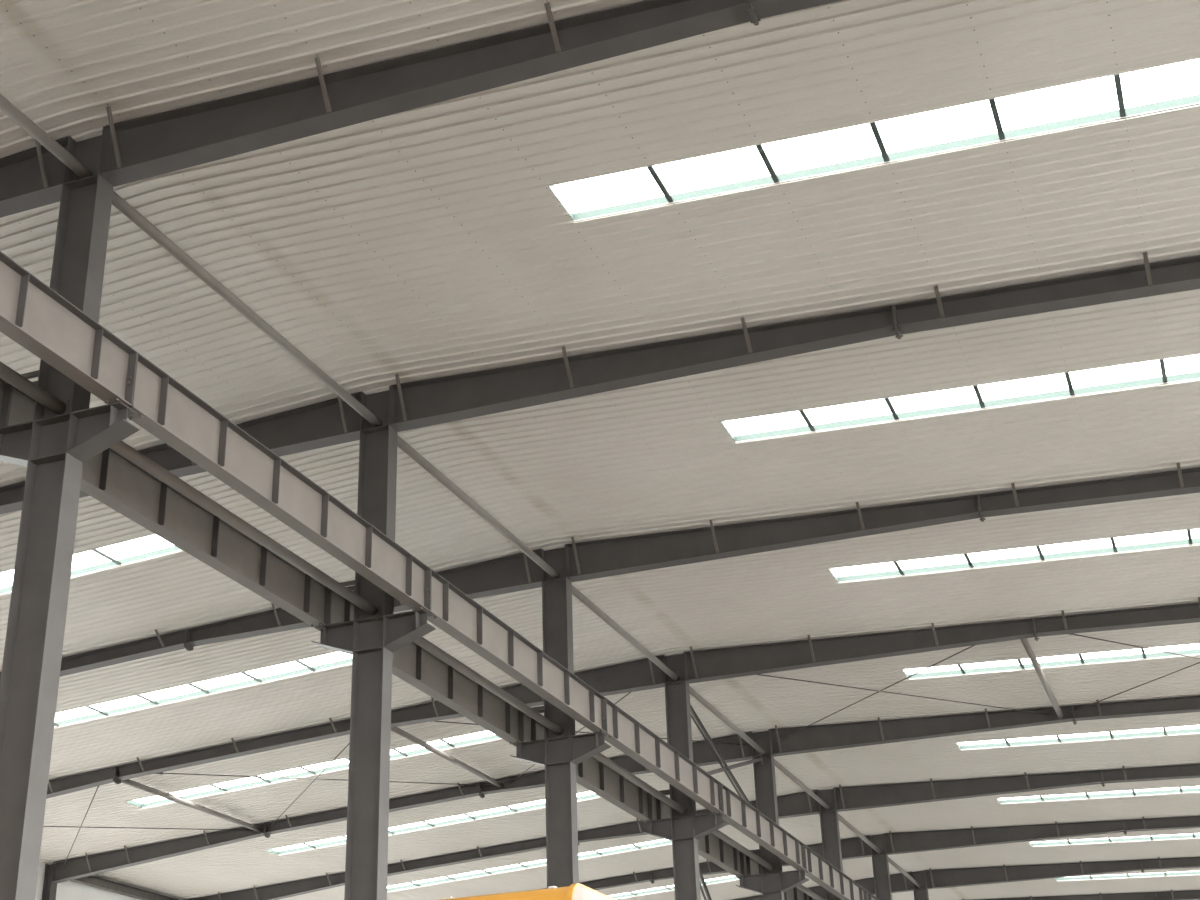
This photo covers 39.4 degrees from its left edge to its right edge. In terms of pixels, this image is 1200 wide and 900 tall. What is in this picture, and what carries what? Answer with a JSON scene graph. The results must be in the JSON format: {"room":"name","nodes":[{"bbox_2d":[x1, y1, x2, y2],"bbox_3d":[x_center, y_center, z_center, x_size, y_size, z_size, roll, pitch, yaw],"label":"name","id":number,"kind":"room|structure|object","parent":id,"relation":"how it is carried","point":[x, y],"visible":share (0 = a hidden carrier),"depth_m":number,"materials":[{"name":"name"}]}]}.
{"room":"factory hall","nodes":[
{"label":"factory hall","id":0,"kind":"room"},
{"bbox_2d":[35,861,139,899],"bbox_3d":[-22.607,15.262,43.194,0.120,13.251,112.000,-11,-26,18],"label":"wall","id":1,"kind":"structure","parent":0,"point":[67,890],"depth_m":57.29,"materials":[{"name":"white paint"}]},
{"bbox_2d":[0,0,1199,899],"bbox_3d":[0.507,4.262,38.570,49.800,1.468,112.000,-11,-26,18],"label":"ceiling","id":2,"kind":"structure","parent":0,"point":[431,241],"depth_m":27.74,"materials":[{"name":"white metal"}]},
{"bbox_2d":[62,786,98,869],"bbox_3d":[-15.948,11.577,51.478,0.059,0.599,10.817,8,-27,-20],"label":"rod","id":3,"kind":"object","parent":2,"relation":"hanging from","point":[97,786],"visible":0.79,"depth_m":51.34,"materials":[{"name":"metal"}]},
{"bbox_2d":[0,534,180,593],"bbox_3d":[-13.525,2.959,35.074,13.404,0.929,0.994,-11,-26,18],"label":"skylight","id":4,"kind":"object","parent":2,"relation":"attached to","point":[150,546],"visible":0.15,"depth_m":34.23,"materials":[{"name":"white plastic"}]},
{"bbox_2d":[54,652,351,726],"bbox_3d":[-10.695,6.037,41.894,13.404,0.929,0.994,-11,-26,18],"label":"skylight","id":5,"kind":"object","parent":2,"relation":"attached to","point":[335,659],"visible":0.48,"depth_m":41.94,"materials":[{"name":"white glass"}]},
{"bbox_2d":[54,723,454,879],"bbox_3d":[-14.036,7.104,43.320,0.070,0.034,111.800,-11,-26,18],"label":"bar","id":6,"kind":"structure","parent":2,"relation":"attached to","point":[55,724],"depth_m":49.95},
{"bbox_2d":[86,706,490,873],"bbox_3d":[-12.636,6.763,42.894,0.070,0.034,111.800,-11,-26,18],"label":"bar","id":7,"kind":"structure","parent":2,"relation":"attached to","point":[89,707],"depth_m":49.14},
{"bbox_2d":[168,793,418,885],"bbox_3d":[-15.435,7.445,43.747,0.070,0.034,111.800,-11,-26,18],"label":"bar","id":8,"kind":"structure","parent":2,"relation":"attached to","point":[168,793],"depth_m":57.03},
{"bbox_2d":[126,731,499,807],"bbox_3d":[-7.866,9.116,48.714,13.404,0.929,0.994,-11,-26,18],"label":"skylight","id":9,"kind":"object","parent":2,"relation":"attached to","point":[483,736],"visible":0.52,"depth_m":49.37,"materials":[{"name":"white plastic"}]},
{"bbox_2d":[0,594,636,894],"bbox_3d":[-9.837,6.081,42.040,0.070,0.034,111.800,-11,-26,18],"label":"bar","id":10,"kind":"structure","parent":2,"relation":"attached to","point":[192,685],"depth_m":41.98,"materials":[{"name":"grey metal"}]},
{"bbox_2d":[134,692,536,870],"bbox_3d":[-11.236,6.422,42.467,0.070,0.034,111.800,-11,-26,18],"label":"bar","id":11,"kind":"structure","parent":2,"relation":"attached to","point":[140,696],"depth_m":48.80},
{"bbox_2d":[46,655,664,798],"bbox_3d":[-9.756,8.202,45.529,24.293,2.059,0.677,-11,-26,18],"label":"rafter","id":12,"kind":"object","parent":2,"relation":"attached to","point":[642,674],"visible":0.6,"depth_m":45.06,"materials":[{"name":"grey metal"}]},
{"bbox_2d":[121,779,262,832],"bbox_3d":[-12.310,10.657,50.385,0.180,0.180,7.988,-11,-26,18],"label":"pipe","id":13,"kind":"object","parent":12,"relation":"attached to","point":[132,783],"visible":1,"depth_m":50.31,"materials":[{"name":"grey metal"}]},
{"bbox_2d":[270,744,348,826],"bbox_3d":[-8.347,9.652,49.192,0.059,0.479,11.160,9,-27,-22],"label":"rod","id":14,"kind":"object","parent":12,"relation":"attached to","point":[348,744],"visible":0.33,"depth_m":49.54,"materials":[{"name":"metal"}]},
{"bbox_2d":[155,772,492,785],"bbox_3d":[-8.345,9.652,49.192,11.160,0.479,0.059,10,-27,-23],"label":"rod","id":15,"kind":"object","parent":12,"relation":"attached to","point":[160,772],"visible":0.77,"depth_m":48.98,"materials":[{"name":"metal"}]},
{"bbox_2d":[391,727,503,788],"bbox_3d":[-4.424,8.754,47.972,0.180,0.180,7.988,-11,-26,18],"label":"pipe","id":16,"kind":"object","parent":12,"relation":"attached to","point":[397,730],"visible":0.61,"depth_m":47.92,"materials":[{"name":"grey metal"}]},
{"bbox_2d":[510,692,630,782],"bbox_3d":[-0.621,7.871,46.792,0.059,0.283,10.986,8,-27,-21],"label":"rod","id":17,"kind":"object","parent":12,"relation":"attached to","point":[629,692],"visible":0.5,"depth_m":46.85,"materials":[{"name":"metal"}]},
{"bbox_2d":[432,721,747,744],"bbox_3d":[-0.620,7.871,46.791,10.986,0.283,0.059,10,-27,-24],"label":"rod","id":18,"kind":"object","parent":12,"relation":"attached to","point":[432,721],"visible":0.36,"depth_m":46.87,"materials":[{"name":"metal"}]},
{"bbox_2d":[92,549,701,882],"bbox_3d":[-7.037,5.399,41.186,0.070,0.034,111.800,-11,-26,18],"label":"bar","id":19,"kind":"structure","parent":2,"relation":"attached to","point":[94,550],"depth_m":40.54,"materials":[{"name":"grey metal"}]},
{"bbox_2d":[51,732,752,882],"bbox_3d":[-6.927,11.280,52.350,24.293,2.059,0.677,-11,-26,18],"label":"rafter","id":20,"kind":"object","parent":2,"relation":"attached to","point":[79,867],"visible":0.79,"depth_m":53.24,"materials":[{"name":"grey metal"}]},
{"bbox_2d":[43,826,253,830],"bbox_3d":[-15.948,11.577,51.478,10.817,0.599,0.059,11,-28,-25],"label":"rod","id":21,"kind":"object","parent":20,"relation":"attached to","point":[43,826],"visible":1,"depth_m":52.37,"materials":[{"name":"metal"}]},
{"bbox_2d":[265,791,599,854],"bbox_3d":[-5.036,12.194,55.535,13.404,0.929,0.994,-11,-26,18],"label":"skylight","id":22,"kind":"object","parent":2,"relation":"attached to","point":[585,795],"visible":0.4,"depth_m":55.99,"materials":[{"name":"white plastic"}]},
{"bbox_2d":[242,672,670,889],"bbox_3d":[-8.437,5.740,41.613,0.070,0.034,111.800,-11,-26,18],"label":"bar","id":23,"kind":"structure","parent":2,"relation":"attached to","point":[244,673],"depth_m":47.97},
{"bbox_2d":[387,839,671,891],"bbox_3d":[-2.207,15.272,62.355,13.404,0.929,0.994,-11,-26,18],"label":"skylight","id":24,"kind":"object","parent":2,"relation":"attached to","point":[663,841],"visible":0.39,"depth_m":63.09,"materials":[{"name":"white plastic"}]},
{"bbox_2d":[609,875,738,898],"bbox_3d":[0.623,18.351,69.176,13.404,0.929,0.994,-11,-26,18],"label":"skylight","id":25,"kind":"object","parent":2,"relation":"attached to","point":[728,878],"visible":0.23,"depth_m":69.07,"materials":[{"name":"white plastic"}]},
{"bbox_2d":[647,166,1092,878],"bbox_3d":[6.626,2.710,36.732,0.070,0.034,111.800,-11,-26,18],"label":"bar","id":26,"kind":"structure","parent":2,"relation":"attached to","point":[651,169],"depth_m":26.16,"materials":[{"name":"grey metal"}]},
{"bbox_2d":[548,58,1199,221],"bbox_3d":[5.724,-4.348,21.002,13.404,0.802,0.994,-11,-26,18],"label":"skylight","id":27,"kind":"object","parent":2,"relation":"attached to","point":[1176,85],"visible":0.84,"depth_m":21.88,"materials":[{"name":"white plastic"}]},
{"bbox_2d":[756,145,1128,876],"bbox_3d":[8.031,2.514,36.237,0.070,0.034,111.800,-11,-26,18],"label":"bar","id":28,"kind":"structure","parent":2,"relation":"attached to","point":[760,149],"depth_m":22.63,"materials":[{"name":"grey metal"}]},
{"bbox_2d":[721,354,1199,441],"bbox_3d":[8.554,-1.269,27.822,13.404,0.802,0.994,-11,-26,18],"label":"skylight","id":29,"kind":"object","parent":2,"relation":"attached to","point":[1147,373],"visible":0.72,"depth_m":28.85,"materials":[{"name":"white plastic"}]},
{"bbox_2d":[829,529,1199,581],"bbox_3d":[11.383,1.809,34.643,13.404,0.802,0.994,-11,-26,18],"label":"skylight","id":30,"kind":"object","parent":2,"relation":"attached to","point":[1173,538],"visible":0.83,"depth_m":35.81,"materials":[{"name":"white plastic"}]},
{"bbox_2d":[869,122,1166,875],"bbox_3d":[9.435,2.318,35.743,0.070,0.034,111.800,-11,-26,18],"label":"bar","id":31,"kind":"structure","parent":2,"relation":"attached to","point":[873,125],"depth_m":22.13,"materials":[{"name":"grey metal"}]},
{"bbox_2d":[903,643,1199,678],"bbox_3d":[14.213,4.887,41.463,13.404,0.802,0.994,-11,-26,18],"label":"skylight","id":32,"kind":"object","parent":2,"relation":"attached to","point":[1190,649],"visible":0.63,"depth_m":42.74,"materials":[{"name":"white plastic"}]},
{"bbox_2d":[956,725,1199,749],"bbox_3d":[17.042,7.966,48.284,13.404,0.802,0.994,-11,-26,18],"label":"skylight","id":33,"kind":"object","parent":2,"relation":"attached to","point":[1196,728],"visible":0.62,"depth_m":49.67,"materials":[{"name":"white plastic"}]},
{"bbox_2d":[962,890,1199,899],"bbox_3d":[27.636,19.160,71.989,24.293,1.873,0.677,-11,-26,18],"label":"rafter","id":34,"kind":"object","parent":2,"relation":"attached to","point":[1188,894],"visible":1,"depth_m":73.75,"materials":[{"name":"grey metal"}]},
{"bbox_2d":[989,98,1194,837],"bbox_3d":[10.840,2.122,35.249,0.070,0.034,111.800,-11,-26,18],"label":"bar","id":35,"kind":"structure","parent":2,"relation":"attached to","point":[992,102],"depth_m":21.59,"materials":[{"name":"grey metal"}]},
{"bbox_2d":[996,786,1199,803],"bbox_3d":[19.872,11.044,55.104,13.404,0.802,0.994,-11,-26,18],"label":"skylight","id":36,"kind":"object","parent":2,"relation":"attached to","point":[1193,788],"visible":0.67,"depth_m":56.60,"materials":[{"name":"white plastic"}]},
{"bbox_2d":[1029,833,1199,845],"bbox_3d":[22.701,14.122,61.925,13.404,0.802,0.994,-11,-26,18],"label":"skylight","id":37,"kind":"object","parent":2,"relation":"attached to","point":[1197,835],"visible":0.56,"depth_m":63.50,"materials":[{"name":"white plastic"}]},
{"bbox_2d":[1055,871,1199,880],"bbox_3d":[25.531,17.201,68.745,13.404,0.802,0.994,-11,-26,18],"label":"skylight","id":38,"kind":"object","parent":2,"relation":"attached to","point":[1185,872],"visible":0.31,"depth_m":70.38,"materials":[{"name":"white glass"}]},
{"bbox_2d":[1114,74,1192,543],"bbox_3d":[12.244,1.925,34.755,0.070,0.034,111.800,-11,-26,18],"label":"bar","id":39,"kind":"structure","parent":2,"relation":"attached to","point":[1117,80],"depth_m":20.99,"materials":[{"name":"grey metal"}]},
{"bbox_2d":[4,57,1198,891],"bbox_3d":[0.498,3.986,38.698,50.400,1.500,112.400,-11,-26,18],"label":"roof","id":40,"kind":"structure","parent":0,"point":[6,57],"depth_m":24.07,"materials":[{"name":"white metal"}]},
{"bbox_3d":[0.930,16.995,32.647,50.400,0.200,112.600,-11,-26,18],"label":"floor","id":41,"kind":"structure","parent":0,"visible":0},
{"bbox_2d":[42,863,56,899],"bbox_3d":[-18.133,19.855,53.341,0.310,13.210,0.316,-11,-26,18],"label":"column","id":42,"kind":"structure","parent":41,"relation":"on","point":[49,888],"depth_m":55.82,"materials":[{"name":"grey metal"}]},
{"bbox_2d":[69,875,178,899],"bbox_3d":[-16.897,15.591,59.444,0.220,0.300,7.644,-11,-26,18],"label":"girder","id":43,"kind":"object","parent":42,"relation":"attached to","point":[92,881],"visible":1,"depth_m":59.26,"materials":[{"name":"metal"}]},
{"bbox_2d":[0,126,138,899],"bbox_3d":[-6.367,2.571,18.726,2.060,14.647,0.560,-11,-26,18],"label":"steel column","id":44,"kind":"structure","parent":41,"relation":"on","point":[54,450],"depth_m":19.46,"materials":[{"name":"grey metal"}]},
{"bbox_2d":[0,378,11,427],"bbox_3d":[-8.724,-2.022,17.117,0.230,0.751,8.047,-11,-26,18],"label":"girder","id":45,"kind":"object","parent":44,"relation":"on","point":[5,389],"visible":0.83,"depth_m":20.51,"materials":[{"name":"grey metal"}]},
{"bbox_2d":[0,136,67,217],"bbox_3d":[-18.245,-1.033,25.068,24.293,2.059,0.677,-11,-26,18],"label":"rafter","id":46,"kind":"object","parent":44,"relation":"attached to","point":[31,178],"visible":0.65,"depth_m":21.90,"materials":[{"name":"grey metal"}]},
{"bbox_2d":[0,361,68,415],"bbox_3d":[-7.884,-2.028,16.739,0.200,0.200,7.986,-11,-26,18],"label":"pipe","id":47,"kind":"object","parent":44,"relation":"attached to","point":[7,374],"visible":1,"depth_m":19.61,"materials":[{"name":"grey metal"}]},
{"bbox_2d":[0,94,95,177],"bbox_3d":[-7.984,-5.046,18.142,0.200,0.200,7.986,-11,-26,18],"label":"pipe","id":48,"kind":"object","parent":44,"relation":"attached to","point":[6,106],"visible":1,"depth_m":20.71,"materials":[{"name":"grey metal"}]},
{"bbox_2d":[0,251,136,406],"bbox_3d":[-7.035,-2.338,16.559,0.230,0.751,8.047,-11,-26,18],"label":"girder","id":49,"kind":"object","parent":44,"relation":"on","point":[33,315],"visible":1,"depth_m":18.91,"materials":[{"name":"grey metal"}]},
{"bbox_2d":[7,386,330,629],"bbox_3d":[-5.894,1.056,23.937,0.230,0.751,8.047,-11,-26,18],"label":"girder","id":50,"kind":"object","parent":44,"relation":"on","point":[110,478],"visible":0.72,"depth_m":24.09,"materials":[{"name":"grey metal"}]},
{"bbox_2d":[110,441,378,617],"bbox_3d":[-5.054,1.051,23.559,0.200,0.200,7.986,-11,-26,18],"label":"pipe","id":51,"kind":"object","parent":44,"relation":"attached to","point":[121,447],"visible":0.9,"depth_m":23.45,"materials":[{"name":"grey metal"}]},
{"bbox_2d":[112,191,383,427],"bbox_3d":[-5.155,-1.967,24.963,0.200,0.200,7.986,-11,-26,18],"label":"pipe","id":52,"kind":"object","parent":44,"relation":"attached to","point":[118,202],"visible":0.9,"depth_m":24.52,"materials":[{"name":"grey metal"}]},
{"bbox_2d":[127,353,430,611],"bbox_3d":[-4.206,0.741,23.379,0.230,0.751,8.047,-11,-26,18],"label":"girder","id":53,"kind":"object","parent":44,"relation":"on","point":[164,407],"visible":0.98,"depth_m":22.71,"materials":[{"name":"grey metal"}]},
{"bbox_2d":[99,0,843,186],"bbox_3d":[5.000,-5.466,17.426,24.293,1.873,0.677,-11,-26,18],"label":"rafter","id":54,"kind":"object","parent":44,"relation":"attached to","point":[145,147],"visible":1,"depth_m":20.19,"materials":[{"name":"grey metal"}]},
{"bbox_2d":[311,385,435,899],"bbox_3d":[-3.538,5.650,25.546,2.060,14.647,0.560,-11,-26,18],"label":"steel column","id":55,"kind":"structure","parent":41,"relation":"on","point":[371,642],"depth_m":26.52,"materials":[{"name":"grey metal"}]},
{"bbox_2d":[0,392,360,513],"bbox_3d":[-15.415,2.046,31.888,24.293,2.059,0.677,-11,-26,18],"label":"rafter","id":56,"kind":"object","parent":55,"relation":"attached to","point":[331,422],"visible":0.39,"depth_m":29.00,"materials":[{"name":"grey metal"}]},
{"bbox_2d":[319,590,523,744],"bbox_3d":[-3.065,4.135,30.758,0.230,0.751,8.047,-11,-26,18],"label":"girder","id":57,"kind":"object","parent":55,"relation":"on","point":[411,663],"visible":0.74,"depth_m":31.33,"materials":[{"name":"grey metal"}]},
{"bbox_2d":[413,637,563,736],"bbox_3d":[-2.225,4.129,30.380,0.200,0.200,7.986,-11,-26,18],"label":"pipe","id":58,"kind":"object","parent":55,"relation":"attached to","point":[422,642],"visible":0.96,"depth_m":30.66,"materials":[{"name":"grey metal"}]},
{"bbox_2d":[427,569,606,732],"bbox_3d":[-1.376,3.819,30.200,0.230,0.751,8.047,-11,-26,18],"label":"girder","id":59,"kind":"object","parent":55,"relation":"on","point":[454,612],"visible":0.97,"depth_m":29.66,"materials":[{"name":"grey metal"}]},
{"bbox_2d":[390,251,1199,431],"bbox_3d":[7.829,-2.388,24.246,24.293,1.873,0.677,-11,-26,18],"label":"rafter","id":60,"kind":"object","parent":55,"relation":"attached to","point":[434,401],"visible":1,"depth_m":26.36,"materials":[{"name":"grey metal"}]},
{"bbox_2d":[440,883,615,899],"bbox_3d":[-3.249,5.383,11.813,8.400,3.529,2.481,-11,-26,18],"label":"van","id":61,"kind":"object","parent":41,"relation":"on","point":[577,891],"visible":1,"depth_m":10.43,"materials":[{"name":"orange metal"}]},
{"bbox_2d":[510,544,610,888],"bbox_3d":[-0.709,8.728,32.367,2.060,14.647,0.560,-11,-26,18],"label":"steel column","id":62,"kind":"structure","parent":41,"relation":"on","point":[559,755],"depth_m":33.59,"materials":[{"name":"grey metal"}]},
{"bbox_2d":[0,549,541,679],"bbox_3d":[-12.586,5.124,38.709,24.293,2.059,0.677,-11,-26,18],"label":"rafter","id":63,"kind":"object","parent":62,"relation":"attached to","point":[516,572],"visible":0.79,"depth_m":37.36,"materials":[{"name":"grey metal"}]},
{"bbox_2d":[397,436,560,578],"bbox_3d":[-2.325,1.111,31.783,0.200,0.200,7.986,-11,-26,18],"label":"pipe","id":64,"kind":"object","parent":62,"relation":"attached to","point":[401,443],"visible":0.98,"depth_m":31.58,"materials":[{"name":"grey metal"}]},
{"bbox_2d":[514,713,652,821],"bbox_3d":[-0.235,7.213,37.578,0.230,0.751,8.047,-11,-26,18],"label":"girder","id":65,"kind":"object","parent":62,"relation":"on","point":[592,774],"visible":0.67,"depth_m":38.59,"materials":[{"name":"grey metal"}]},
{"bbox_2d":[593,753,686,815],"bbox_3d":[0.605,7.207,37.200,0.200,0.200,7.986,-11,-26,18],"label":"pipe","id":66,"kind":"object","parent":62,"relation":"attached to","point":[600,757],"visible":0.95,"depth_m":37.80,"materials":[{"name":"grey metal"}]},
{"bbox_2d":[604,698,723,813],"bbox_3d":[1.453,6.897,37.020,0.230,0.751,8.047,-11,-26,18],"label":"girder","id":67,"kind":"object","parent":62,"relation":"on","point":[625,733],"visible":0.99,"depth_m":36.74,"materials":[{"name":"grey metal"}]},
{"bbox_2d":[566,462,1199,581],"bbox_3d":[10.659,0.690,31.067,24.293,1.873,0.677,-11,-26,18],"label":"rafter","id":68,"kind":"object","parent":62,"relation":"attached to","point":[588,560],"visible":1,"depth_m":33.35,"materials":[{"name":"grey metal"}]},
{"bbox_2d":[642,652,726,899],"bbox_3d":[2.121,11.806,39.187,2.060,14.647,0.560,-11,-26,18],"label":"steel column","id":69,"kind":"structure","parent":41,"relation":"on","point":[684,831],"depth_m":40.60,"materials":[{"name":"grey metal"}]},
{"bbox_2d":[572,585,679,681],"bbox_3d":[0.504,4.189,38.604,0.200,0.200,7.986,-11,-26,18],"label":"pipe","id":70,"kind":"object","parent":69,"relation":"attached to","point":[676,677],"visible":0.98,"depth_m":38.59,"materials":[{"name":"grey metal"}]},
{"bbox_2d":[644,796,744,876],"bbox_3d":[2.594,10.291,44.399,0.230,0.751,8.047,-11,-26,18],"label":"girder","id":71,"kind":"object","parent":69,"relation":"on","point":[711,847],"visible":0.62,"depth_m":45.76,"materials":[{"name":"grey metal"}]},
{"bbox_2d":[699,867,711,899],"bbox_3d":[3.543,13.571,42.492,0.181,5.830,7.800,-11,-26,18],"label":"brace angle","id":72,"kind":"object","parent":69,"relation":"attached to","point":[700,872],"visible":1,"depth_m":41.03,"materials":[{"name":"grey metal"}]},
{"bbox_2d":[690,704,750,803],"bbox_3d":[3.377,8.573,44.817,0.181,2.460,7.800,-11,-26,18],"label":"brace angle","id":73,"kind":"object","parent":69,"relation":"attached to","point":[693,712],"visible":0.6,"depth_m":44.18,"materials":[{"name":"grey metal"}]},
{"bbox_2d":[689,686,765,754],"bbox_3d":[3.334,7.268,45.424,0.200,0.200,7.986,-11,-26,18],"label":"pipe","id":74,"kind":"object","parent":69,"relation":"attached to","point":[693,692],"visible":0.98,"depth_m":45.55,"materials":[{"name":"grey metal"}]},
{"bbox_2d":[712,830,774,871],"bbox_3d":[3.434,10.286,44.020,0.200,0.200,7.986,-11,-26,18],"label":"pipe","id":75,"kind":"object","parent":69,"relation":"attached to","point":[771,867],"visible":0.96,"depth_m":44.94,"materials":[{"name":"grey metal"}]},
{"bbox_2d":[722,784,806,870],"bbox_3d":[4.283,9.976,43.840,0.230,0.751,8.047,-11,-26,18],"label":"girder","id":76,"kind":"object","parent":69,"relation":"on","point":[738,813],"visible":0.97,"depth_m":43.68,"materials":[{"name":"grey metal"}]},
{"bbox_2d":[685,597,1199,682],"bbox_3d":[13.489,3.768,37.887,24.293,1.873,0.677,-11,-26,18],"label":"rafter","id":77,"kind":"object","parent":69,"relation":"attached to","point":[739,661],"visible":1,"depth_m":40.26,"materials":[{"name":"grey metal"}]},
{"bbox_2d":[777,645,974,741],"bbox_3d":[7.372,6.352,44.162,0.059,0.234,11.125,9,-27,-22],"label":"rod","id":78,"kind":"object","parent":77,"relation":"attached to","point":[973,645],"visible":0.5,"depth_m":44.07,"materials":[{"name":"metal"}]},
{"bbox_2d":[757,674,1048,714],"bbox_3d":[7.372,6.352,44.162,11.125,0.234,0.059,10,-27,-23],"label":"rod","id":79,"kind":"object","parent":77,"relation":"attached to","point":[757,674],"visible":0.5,"depth_m":44.41,"materials":[{"name":"metal"}]},
{"bbox_2d":[1020,638,1063,718],"bbox_3d":[11.281,5.791,42.794,0.180,0.180,7.988,-11,-26,18],"label":"pipe","id":80,"kind":"object","parent":77,"relation":"attached to","point":[1060,715],"visible":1,"depth_m":42.66,"materials":[{"name":"grey metal"}]},
{"bbox_2d":[1068,634,1199,658],"bbox_3d":[15.023,5.195,41.511,10.884,0.395,0.060,10,-28,-25],"label":"rod","id":81,"kind":"object","parent":77,"relation":"attached to","point":[1068,634],"visible":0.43,"depth_m":40.55,"materials":[{"name":"metal"}]},
{"bbox_2d":[1071,662,1199,712],"bbox_3d":[15.024,5.194,41.510,0.060,0.395,10.884,8,-27,-21],"label":"rod","id":82,"kind":"object","parent":77,"relation":"attached to","point":[1198,662],"visible":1,"depth_m":43.73,"materials":[{"name":"metal"}]},
{"bbox_2d":[736,730,808,899],"bbox_3d":[4.951,14.885,46.007,2.060,14.647,0.560,-11,-26,18],"label":"steel column","id":83,"kind":"structure","parent":41,"relation":"on","point":[772,885],"depth_m":47.70,"materials":[{"name":"grey metal"}]},
{"bbox_2d":[707,753,763,774],"bbox_3d":[3.376,8.527,44.838,0.181,2.560,7.800,-11,-26,18],"label":"brace angle","id":84,"kind":"object","parent":83,"relation":"attached to","point":[760,759],"visible":0.6,"depth_m":45.91,"materials":[{"name":"grey metal"}]},
{"bbox_2d":[737,853,811,899],"bbox_3d":[5.424,13.370,51.219,0.230,0.751,8.047,-11,-26,18],"label":"girder","id":85,"kind":"object","parent":83,"relation":"on","point":[751,867],"visible":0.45,"depth_m":49.58,"materials":[{"name":"grey metal"}]},
{"bbox_2d":[797,884,824,899],"bbox_3d":[6.264,13.364,50.841,0.200,0.200,7.986,-11,-26,18],"label":"pipe","id":86,"kind":"object","parent":83,"relation":"attached to","point":[801,887],"visible":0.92,"depth_m":50.96,"materials":[{"name":"grey metal"}]},
{"bbox_2d":[805,845,866,899],"bbox_3d":[7.112,13.054,50.661,0.230,0.751,8.047,-11,-26,18],"label":"girder","id":87,"kind":"object","parent":83,"relation":"on","point":[819,870],"visible":0.94,"depth_m":50.08,"materials":[{"name":"grey metal"}]},
{"bbox_2d":[770,695,1199,756],"bbox_3d":[16.318,6.847,44.707,24.293,1.873,0.677,-11,-26,18],"label":"rafter","id":88,"kind":"object","parent":83,"relation":"attached to","point":[816,738],"visible":1,"depth_m":47.19,"materials":[{"name":"grey metal"}]},
{"bbox_2d":[811,788,842,899],"bbox_3d":[7.780,17.963,52.828,2.060,14.647,0.560,-11,-26,18],"label":"steel column","id":89,"kind":"structure","parent":41,"relation":"on","point":[829,822],"depth_m":55.29,"materials":[{"name":"grey metal"}]},
{"bbox_2d":[188,790,819,899],"bbox_3d":[-4.097,14.359,59.170,24.293,2.059,0.677,-11,-26,18],"label":"rafter","id":90,"kind":"object","parent":89,"relation":"attached to","point":[802,803],"visible":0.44,"depth_m":59.45,"materials":[{"name":"grey metal"}]},
{"bbox_2d":[774,759,830,810],"bbox_3d":[6.163,10.346,52.245,0.200,0.200,7.986,-11,-26,18],"label":"pipe","id":91,"kind":"object","parent":89,"relation":"attached to","point":[777,764],"visible":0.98,"depth_m":52.50,"materials":[{"name":"grey metal"}]},
{"bbox_2d":[867,891,878,899],"bbox_3d":[9.942,16.132,57.481,0.230,0.751,8.047,-11,-26,18],"label":"girder","id":92,"kind":"object","parent":89,"relation":"on","point":[870,896],"visible":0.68,"depth_m":54.73,"materials":[{"name":"grey metal"}]},
{"bbox_2d":[834,763,1199,811],"bbox_3d":[19.148,9.925,51.528,24.293,1.873,0.677,-11,-26,18],"label":"rafter","id":93,"kind":"object","parent":89,"relation":"attached to","point":[882,795],"visible":1,"depth_m":54.06,"materials":[{"name":"grey metal"}]},
{"bbox_2d":[870,834,891,899],"bbox_3d":[10.610,21.041,59.648,2.060,14.647,0.560,-11,-26,18],"label":"steel column","id":94,"kind":"structure","parent":41,"relation":"on","point":[880,863],"depth_m":62.18,"materials":[{"name":"grey metal"}]},
{"bbox_2d":[545,835,871,889],"bbox_3d":[-1.268,17.437,65.990,24.293,2.059,0.677,-11,-26,18],"label":"rafter","id":95,"kind":"object","parent":94,"relation":"attached to","point":[855,847],"visible":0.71,"depth_m":64.60,"materials":[{"name":"grey metal"}]},
{"bbox_2d":[838,814,881,853],"bbox_3d":[8.993,13.424,59.065,0.200,0.200,7.986,-11,-26,18],"label":"pipe","id":96,"kind":"object","parent":94,"relation":"attached to","point":[879,851],"visible":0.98,"depth_m":59.48,"materials":[{"name":"grey metal"}]},
{"bbox_2d":[888,857,922,888],"bbox_3d":[11.823,16.502,65.885,0.200,0.200,7.986,-11,-26,18],"label":"pipe","id":97,"kind":"object","parent":94,"relation":"attached to","point":[920,886],"visible":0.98,"depth_m":66.44,"materials":[{"name":"grey metal"}]},
{"bbox_2d":[884,816,1199,854],"bbox_3d":[21.977,13.003,58.348,24.293,1.873,0.677,-11,-26,18],"label":"rafter","id":98,"kind":"object","parent":94,"relation":"attached to","point":[917,841],"visible":1,"depth_m":60.95,"materials":[{"name":"grey metal"}]},
{"bbox_2d":[911,870,928,899],"bbox_3d":[13.439,24.119,66.469,2.060,14.647,0.560,-11,-26,18],"label":"steel column","id":99,"kind":"structure","parent":41,"relation":"on","point":[919,876],"depth_m":69.25,"materials":[{"name":"grey metal"}]},
{"bbox_2d":[733,871,912,899],"bbox_3d":[1.562,20.515,72.811,24.293,2.059,0.677,-11,-26,18],"label":"rafter","id":100,"kind":"object","parent":99,"relation":"attached to","point":[900,882],"visible":0.37,"depth_m":69.88,"materials":[{"name":"grey metal"}]},
{"bbox_2d":[925,857,1199,888],"bbox_3d":[24.807,16.082,65.169,24.293,1.873,0.677,-11,-26,18],"label":"rafter","id":101,"kind":"object","parent":99,"relation":"attached to","point":[957,877],"visible":1,"depth_m":67.83,"materials":[{"name":"grey metal"}]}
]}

